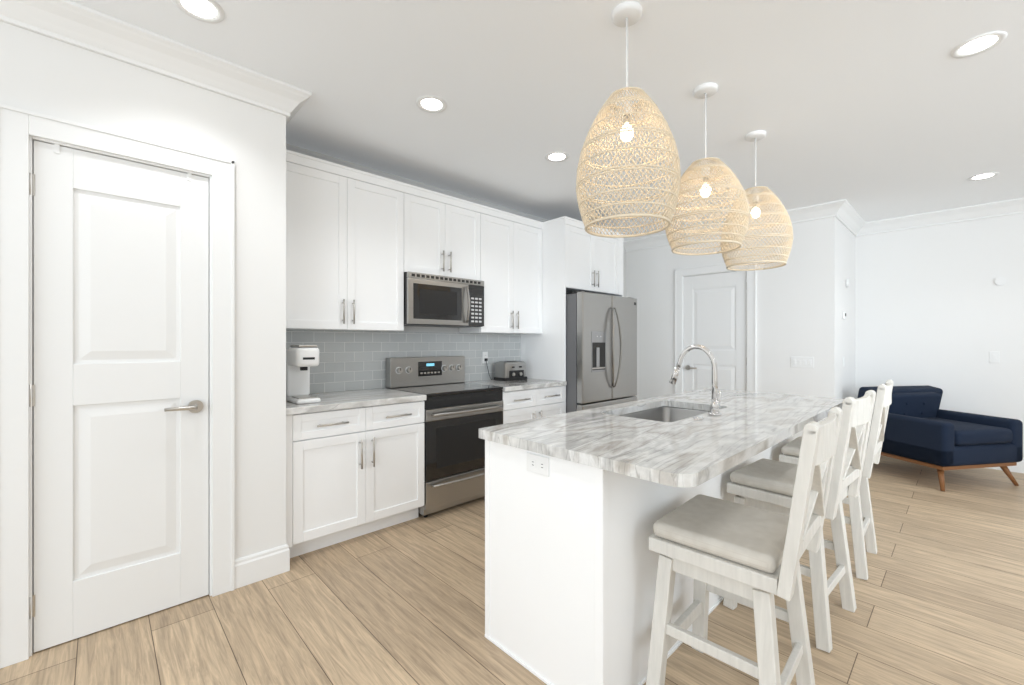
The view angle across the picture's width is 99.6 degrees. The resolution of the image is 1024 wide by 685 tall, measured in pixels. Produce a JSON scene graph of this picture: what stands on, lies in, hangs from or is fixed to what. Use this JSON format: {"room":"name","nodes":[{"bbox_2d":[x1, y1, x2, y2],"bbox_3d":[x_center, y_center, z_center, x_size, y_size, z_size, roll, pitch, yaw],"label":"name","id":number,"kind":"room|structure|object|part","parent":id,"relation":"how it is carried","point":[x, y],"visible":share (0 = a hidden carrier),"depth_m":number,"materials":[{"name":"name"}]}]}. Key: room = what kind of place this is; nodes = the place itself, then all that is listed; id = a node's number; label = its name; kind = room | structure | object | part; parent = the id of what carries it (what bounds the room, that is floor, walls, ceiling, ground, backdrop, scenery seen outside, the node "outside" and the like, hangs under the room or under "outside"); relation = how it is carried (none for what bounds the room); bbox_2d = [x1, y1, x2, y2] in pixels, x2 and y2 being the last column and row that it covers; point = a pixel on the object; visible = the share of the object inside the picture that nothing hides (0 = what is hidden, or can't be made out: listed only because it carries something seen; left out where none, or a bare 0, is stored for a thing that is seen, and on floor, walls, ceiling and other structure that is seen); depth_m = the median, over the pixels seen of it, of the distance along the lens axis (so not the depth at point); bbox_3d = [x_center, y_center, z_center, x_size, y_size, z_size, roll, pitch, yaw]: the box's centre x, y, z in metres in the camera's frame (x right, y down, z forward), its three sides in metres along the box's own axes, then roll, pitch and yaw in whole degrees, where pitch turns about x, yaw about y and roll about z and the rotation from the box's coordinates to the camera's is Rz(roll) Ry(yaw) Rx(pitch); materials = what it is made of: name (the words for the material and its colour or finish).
{"room":"kitchen","nodes":[
{"label":"kitchen","id":0,"kind":"room"},
{"bbox_2d":[0,21,285,558],"bbox_3d":[-2.811,-0.060,1.052,4.140,2.700,0.100,0,0,-44],"label":"wall","id":1,"kind":"structure","parent":0,"point":[39,73],"depth_m":2.29,"materials":[{"name":"white paint"}]},
{"bbox_2d":[29,140,208,651],"bbox_3d":[-1.766,0.222,1.982,0.623,2.124,0.102,0,0,-44],"label":"pantry door","id":2,"kind":"structure","parent":1,"relation":"in","point":[120,395],"depth_m":1.97,"materials":[{"name":"white paint"}]},
{"bbox_2d":[286,143,625,393],"bbox_3d":[-1.600,-0.060,3.130,9.000,2.700,0.100,0,0,-44],"label":"wall","id":3,"kind":"structure","parent":0,"point":[393,177],"depth_m":3.84,"materials":[{"name":"white paint"}]},
{"bbox_2d":[286,149,413,332],"bbox_3d":[-1.265,-0.660,3.155,0.996,1.140,0.325,0,0,-44],"label":"upper cabinet","id":4,"kind":"object","parent":3,"relation":"attached to","point":[359,243],"depth_m":3.03,"materials":[{"name":"white wood"}]},
{"bbox_2d":[414,186,481,280],"bbox_3d":[-0.669,-0.888,3.722,0.765,0.684,0.325,0,0,-44],"label":"upper cabinet","id":5,"kind":"object","parent":3,"relation":"attached to","point":[447,229],"depth_m":3.61,"materials":[{"name":"white wood"}]},
{"bbox_2d":[404,271,483,327],"bbox_3d":[-0.626,-0.342,3.678,0.757,0.404,0.426,0,0,-44],"label":"microwave","id":6,"kind":"object","parent":5,"relation":"attached to","point":[431,300],"visible":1,"depth_m":3.52,"materials":[{"name":"silver metal"}]},
{"bbox_2d":[482,352,491,379],"bbox_3d":[-0.246,0.233,4.304,0.091,0.280,0.048,0,0,-44],"label":"outlet","id":7,"kind":"object","parent":3,"relation":"attached to","point":[484,357],"visible":1,"depth_m":4.30,"materials":[{"name":"white plastic"}]},
{"bbox_2d":[459,205,545,336],"bbox_3d":[-0.118,-0.660,4.247,0.873,1.140,0.325,0,0,-44],"label":"upper cabinet","id":8,"kind":"object","parent":3,"relation":"attached to","point":[514,299],"depth_m":4.14,"materials":[{"name":"white wood"}]},
{"bbox_2d":[0,0,1023,668],"bbox_3d":[1.255,-0.060,1.002,10.000,2.700,6.920,0,0,-44],"label":"trim","id":9,"kind":"structure","parent":3,"relation":"attached to","point":[84,28],"depth_m":2.00,"materials":[{"name":"white paint"}]},
{"bbox_2d":[542,217,623,296],"bbox_3d":[0.680,-0.885,4.804,1.010,0.690,0.620,0,0,-44],"label":"upper cabinet","id":10,"kind":"object","parent":3,"relation":"attached to","point":[573,259],"depth_m":4.41,"materials":[{"name":"white wood"}]},
{"bbox_2d":[0,455,1023,684],"bbox_3d":[1.255,1.340,1.002,10.200,0.100,7.120,0,0,-44],"label":"floor","id":11,"kind":"structure","parent":0,"point":[939,595],"depth_m":2.01,"materials":[{"name":"brown wood"}]},
{"bbox_2d":[286,401,423,557],"bbox_3d":[-1.184,0.853,3.028,0.938,0.874,0.620,0,0,-44],"label":"base cabinet","id":12,"kind":"object","parent":11,"relation":"on","point":[351,473],"depth_m":2.76,"materials":[{"name":"white wood"}]},
{"bbox_2d":[286,389,425,416],"bbox_3d":[-1.175,0.395,3.018,0.937,0.039,0.648,0,0,-44],"label":"countertop","id":13,"kind":"structure","parent":12,"relation":"on","point":[346,398],"depth_m":2.90,"materials":[{"name":"white stone"}]},
{"bbox_2d":[286,345,320,403],"bbox_3d":[-1.361,0.195,2.778,0.140,0.360,0.340,0,0,-44],"label":"coffee maker","id":14,"kind":"object","parent":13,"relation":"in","point":[301,360],"visible":0.83,"depth_m":2.71,"materials":[{"name":"white plastic"}]},
{"bbox_2d":[386,356,502,517],"bbox_3d":[-0.534,0.708,3.580,0.759,1.165,0.678,0,0,-44],"label":"range","id":15,"kind":"object","parent":11,"relation":"on","point":[458,413],"visible":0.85,"depth_m":3.38,"materials":[{"name":"silver metal"}]},
{"bbox_2d":[502,385,565,423],"bbox_3d":[0.005,0.853,4.160,0.815,0.874,0.620,0,0,-44],"label":"base cabinet","id":16,"kind":"object","parent":11,"relation":"on","point":[526,404],"depth_m":3.91,"materials":[{"name":"white wood"}]},
{"bbox_2d":[464,377,565,392],"bbox_3d":[0.014,0.395,4.150,0.813,0.039,0.648,0,0,-44],"label":"countertop","id":17,"kind":"structure","parent":16,"relation":"on","point":[531,382],"depth_m":3.98,"materials":[{"name":"white stone"}]},
{"bbox_2d":[494,361,526,380],"bbox_3d":[-0.010,0.282,4.346,0.300,0.186,0.192,0,0,-44],"label":"toaster","id":18,"kind":"object","parent":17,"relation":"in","point":[509,370],"visible":1,"depth_m":4.26,"materials":[{"name":"silver metal"}]},
{"bbox_2d":[566,291,636,412],"bbox_3d":[0.784,0.398,4.696,0.988,1.785,0.859,0,0,-44],"label":"fridge","id":19,"kind":"object","parent":11,"relation":"on","point":[601,350],"visible":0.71,"depth_m":4.29,"materials":[{"name":"grey metal"}]},
{"bbox_2d":[485,436,793,684],"bbox_3d":[0.942,0.853,2.482,2.352,0.874,0.616,0,0,-44],"label":"kitchen island","id":20,"kind":"object","parent":11,"relation":"on","point":[578,504],"depth_m":1.62,"materials":[{"name":"white"}]},
{"bbox_2d":[526,452,549,476],"bbox_3d":[0.098,0.470,1.668,0.007,0.072,0.116,0,0,-44],"label":"outlet","id":21,"kind":"object","parent":20,"relation":"attached to","point":[537,464],"depth_m":1.67,"materials":[{"name":"white plastic"}]},
{"bbox_2d":[479,389,842,491],"bbox_3d":[1.043,0.396,2.378,2.410,0.039,0.935,0,0,-44],"label":"island countertop","id":22,"kind":"structure","parent":20,"relation":"on","point":[684,454],"depth_m":1.78,"materials":[{"name":"white stone"}]},
{"bbox_2d":[615,404,706,419],"bbox_3d":[0.867,0.502,2.424,0.780,0.197,0.444,0,0,-44],"label":"sink","id":23,"kind":"object","parent":22,"relation":"in","point":[657,411],"depth_m":2.73,"materials":[{"name":"silver metal"}]},
{"bbox_2d":[669,344,722,415],"bbox_3d":[0.989,0.193,2.327,0.101,0.365,0.275,0,0,-44],"label":"faucet","id":24,"kind":"object","parent":22,"relation":"on","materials":[{"name":"silver metal"}]},
{"bbox_2d":[646,407,842,684],"bbox_3d":[0.811,0.758,1.514,0.512,1.071,0.468,0,0,44],"label":"stool","id":25,"kind":"object","parent":11,"relation":"on","point":[747,556],"visible":1,"depth_m":1.43,"materials":[{"name":"white wood"}]},
{"bbox_3d":[0.777,0.661,1.548,0.386,0.056,0.416,0,0,44],"label":"seat","id":26,"kind":"part","parent":25,"relation":"part of","materials":[{"name":"fabric"}]},
{"bbox_2d":[723,390,875,652],"bbox_3d":[1.377,0.758,2.074,0.468,1.071,0.512,0,0,-41],"label":"stool","id":27,"kind":"object","parent":11,"relation":"on","point":[765,484],"visible":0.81,"depth_m":1.97,"materials":[{"name":"white wood"}]},
{"bbox_3d":[1.346,0.661,2.110,0.416,0.056,0.386,0,0,-41],"label":"seat","id":28,"kind":"part","parent":27,"relation":"part of","materials":[{"name":"fabric"}]},
{"bbox_2d":[779,379,893,579],"bbox_3d":[1.962,0.758,2.625,0.468,1.071,0.512,0,0,-45],"label":"stool","id":29,"kind":"object","parent":11,"relation":"on","point":[860,520],"visible":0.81,"depth_m":2.40,"materials":[{"name":"white wood"}]},
{"bbox_3d":[1.929,0.661,2.658,0.416,0.056,0.386,0,0,-45],"label":"seat","id":30,"kind":"part","parent":29,"relation":"part of","materials":[{"name":"fabric"}]},
{"bbox_2d":[857,385,1022,491],"bbox_3d":[4.072,0.876,4.217,0.894,0.840,0.894,0,0,-10],"label":"armchair","id":31,"kind":"object","parent":11,"relation":"on","point":[922,428],"visible":0.75,"depth_m":3.88,"materials":[{"name":"blue fabric"}]},
{"bbox_2d":[70,0,1023,241],"bbox_3d":[1.255,-1.460,1.002,10.200,0.100,7.120,0,0,-44],"label":"ceiling","id":32,"kind":"structure","parent":0,"point":[871,110],"depth_m":2.39,"materials":[{"name":"white paint"}]},
{"bbox_2d":[172,0,224,22],"bbox_3d":[-1.314,-1.409,1.815,0.184,0.010,0.184,0,0,-44],"label":"recessed light","id":33,"kind":"object","parent":32,"relation":"in","point":[202,10],"visible":1,"depth_m":1.83,"materials":[{"name":"white plastic"}]},
{"bbox_2d":[416,95,446,112],"bbox_3d":[-0.475,-1.409,2.558,0.184,0.010,0.184,0,0,-44],"label":"recessed light","id":34,"kind":"object","parent":32,"relation":"in","point":[429,103],"visible":1,"depth_m":2.55,"materials":[{"name":"white plastic"}]},
{"bbox_2d":[545,151,568,161],"bbox_3d":[0.342,-1.409,3.281,0.184,0.010,0.184,0,0,-44],"label":"recessed light","id":35,"kind":"object","parent":32,"relation":"in","point":[558,156],"visible":1,"depth_m":3.27,"materials":[{"name":"white plastic"}]},
{"bbox_2d":[576,1,680,237],"bbox_3d":[0.491,-0.950,1.848,0.432,0.920,0.432,0,0,-44],"label":"pendant light","id":36,"kind":"object","parent":32,"relation":"hanging from","point":[626,14],"visible":1,"depth_m":1.75,"materials":[{"name":"beige wicker"}]},
{"bbox_3d":[0.491,-0.915,1.848,0.056,0.110,0.056,0,0,-44],"label":"bulb","id":37,"kind":"part","parent":36,"relation":"part of","materials":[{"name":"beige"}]},
{"bbox_2d":[665,82,749,254],"bbox_3d":[1.077,-0.965,2.407,0.432,0.890,0.432,0,0,-44],"label":"pendant light","id":38,"kind":"object","parent":32,"relation":"hanging from","point":[705,90],"visible":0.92,"depth_m":2.31,"materials":[{"name":"beige wicker"}]},
{"bbox_3d":[1.077,-0.865,2.407,0.056,0.110,0.056,0,0,-44],"label":"bulb","id":39,"kind":"part","parent":38,"relation":"part of","materials":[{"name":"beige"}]},
{"bbox_2d":[720,130,792,270],"bbox_3d":[1.653,-0.962,2.934,0.432,0.895,0.432,0,0,-44],"label":"pendant light","id":40,"kind":"object","parent":32,"relation":"hanging from","point":[753,195],"visible":0.73,"depth_m":2.83,"materials":[{"name":"beige wicker"}]},
{"bbox_3d":[1.653,-0.900,2.934,0.056,0.110,0.056,0,0,-44],"label":"bulb","id":41,"kind":"part","parent":40,"relation":"part of","materials":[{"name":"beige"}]},
{"bbox_2d":[951,31,1007,57],"bbox_3d":[2.207,-1.409,2.047,0.184,0.010,0.184,0,0,-44],"label":"recessed light","id":42,"kind":"object","parent":32,"relation":"in","point":[980,44],"visible":1,"depth_m":2.04,"materials":[{"name":"white plastic"}]},
{"bbox_2d":[968,172,998,180],"bbox_3d":[3.994,-1.409,3.665,0.184,0.010,0.184,0,0,-44],"label":"recessed light","id":43,"kind":"object","parent":32,"relation":"in","point":[983,176],"visible":0.98,"depth_m":3.67,"materials":[{"name":"white plastic"}]},
{"bbox_2d":[626,217,839,438],"bbox_3d":[2.485,-0.060,5.294,0.100,2.700,2.400,0,0,-44],"label":"wall","id":44,"kind":"structure","parent":0,"point":[798,301],"depth_m":4.75,"materials":[{"name":"white paint"}]},
{"bbox_2d":[684,271,746,391],"bbox_3d":[2.459,0.222,5.253,0.102,2.124,0.763,0,0,-44],"label":"hall door","id":45,"kind":"structure","parent":44,"relation":"in","point":[715,314],"depth_m":5.24,"materials":[{"name":"white paint"}]},
{"bbox_2d":[791,357,813,367],"bbox_3d":[3.081,0.212,4.587,0.009,0.110,0.198,0,0,-44],"label":"switch plate","id":46,"kind":"object","parent":44,"relation":"attached to","point":[802,362],"visible":1,"depth_m":4.58,"materials":[{"name":"white plastic"}]},
{"bbox_2d":[840,222,855,398],"bbox_3d":[3.705,-0.060,4.868,1.080,2.700,0.100,0,0,-44],"label":"wall","id":47,"kind":"structure","parent":0,"point":[847,239],"depth_m":4.87,"materials":[{"name":"white paint"}]},
{"bbox_2d":[846,279,849,286],"bbox_3d":[3.734,-0.660,4.808,0.090,0.090,0.025,0,0,-44],"label":"sensor","id":48,"kind":"object","parent":47,"relation":"attached to","point":[847,282],"depth_m":4.78,"materials":[{"name":"white plastic"}]},
{"bbox_2d":[856,213,1023,457],"bbox_3d":[5.698,-0.060,3.659,0.100,2.700,4.600,0,0,-44],"label":"wall","id":49,"kind":"structure","parent":0,"point":[936,305],"depth_m":4.65,"materials":[{"name":"white paint"}]},
{"bbox_2d":[995,277,1006,284],"bbox_3d":[4.937,-0.620,4.370,0.022,0.080,0.080,0,0,-44],"label":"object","id":50,"kind":"structure","parent":49,"relation":"attached to","point":[1000,280],"depth_m":4.36,"materials":[{"name":"white plastic"}]}
]}

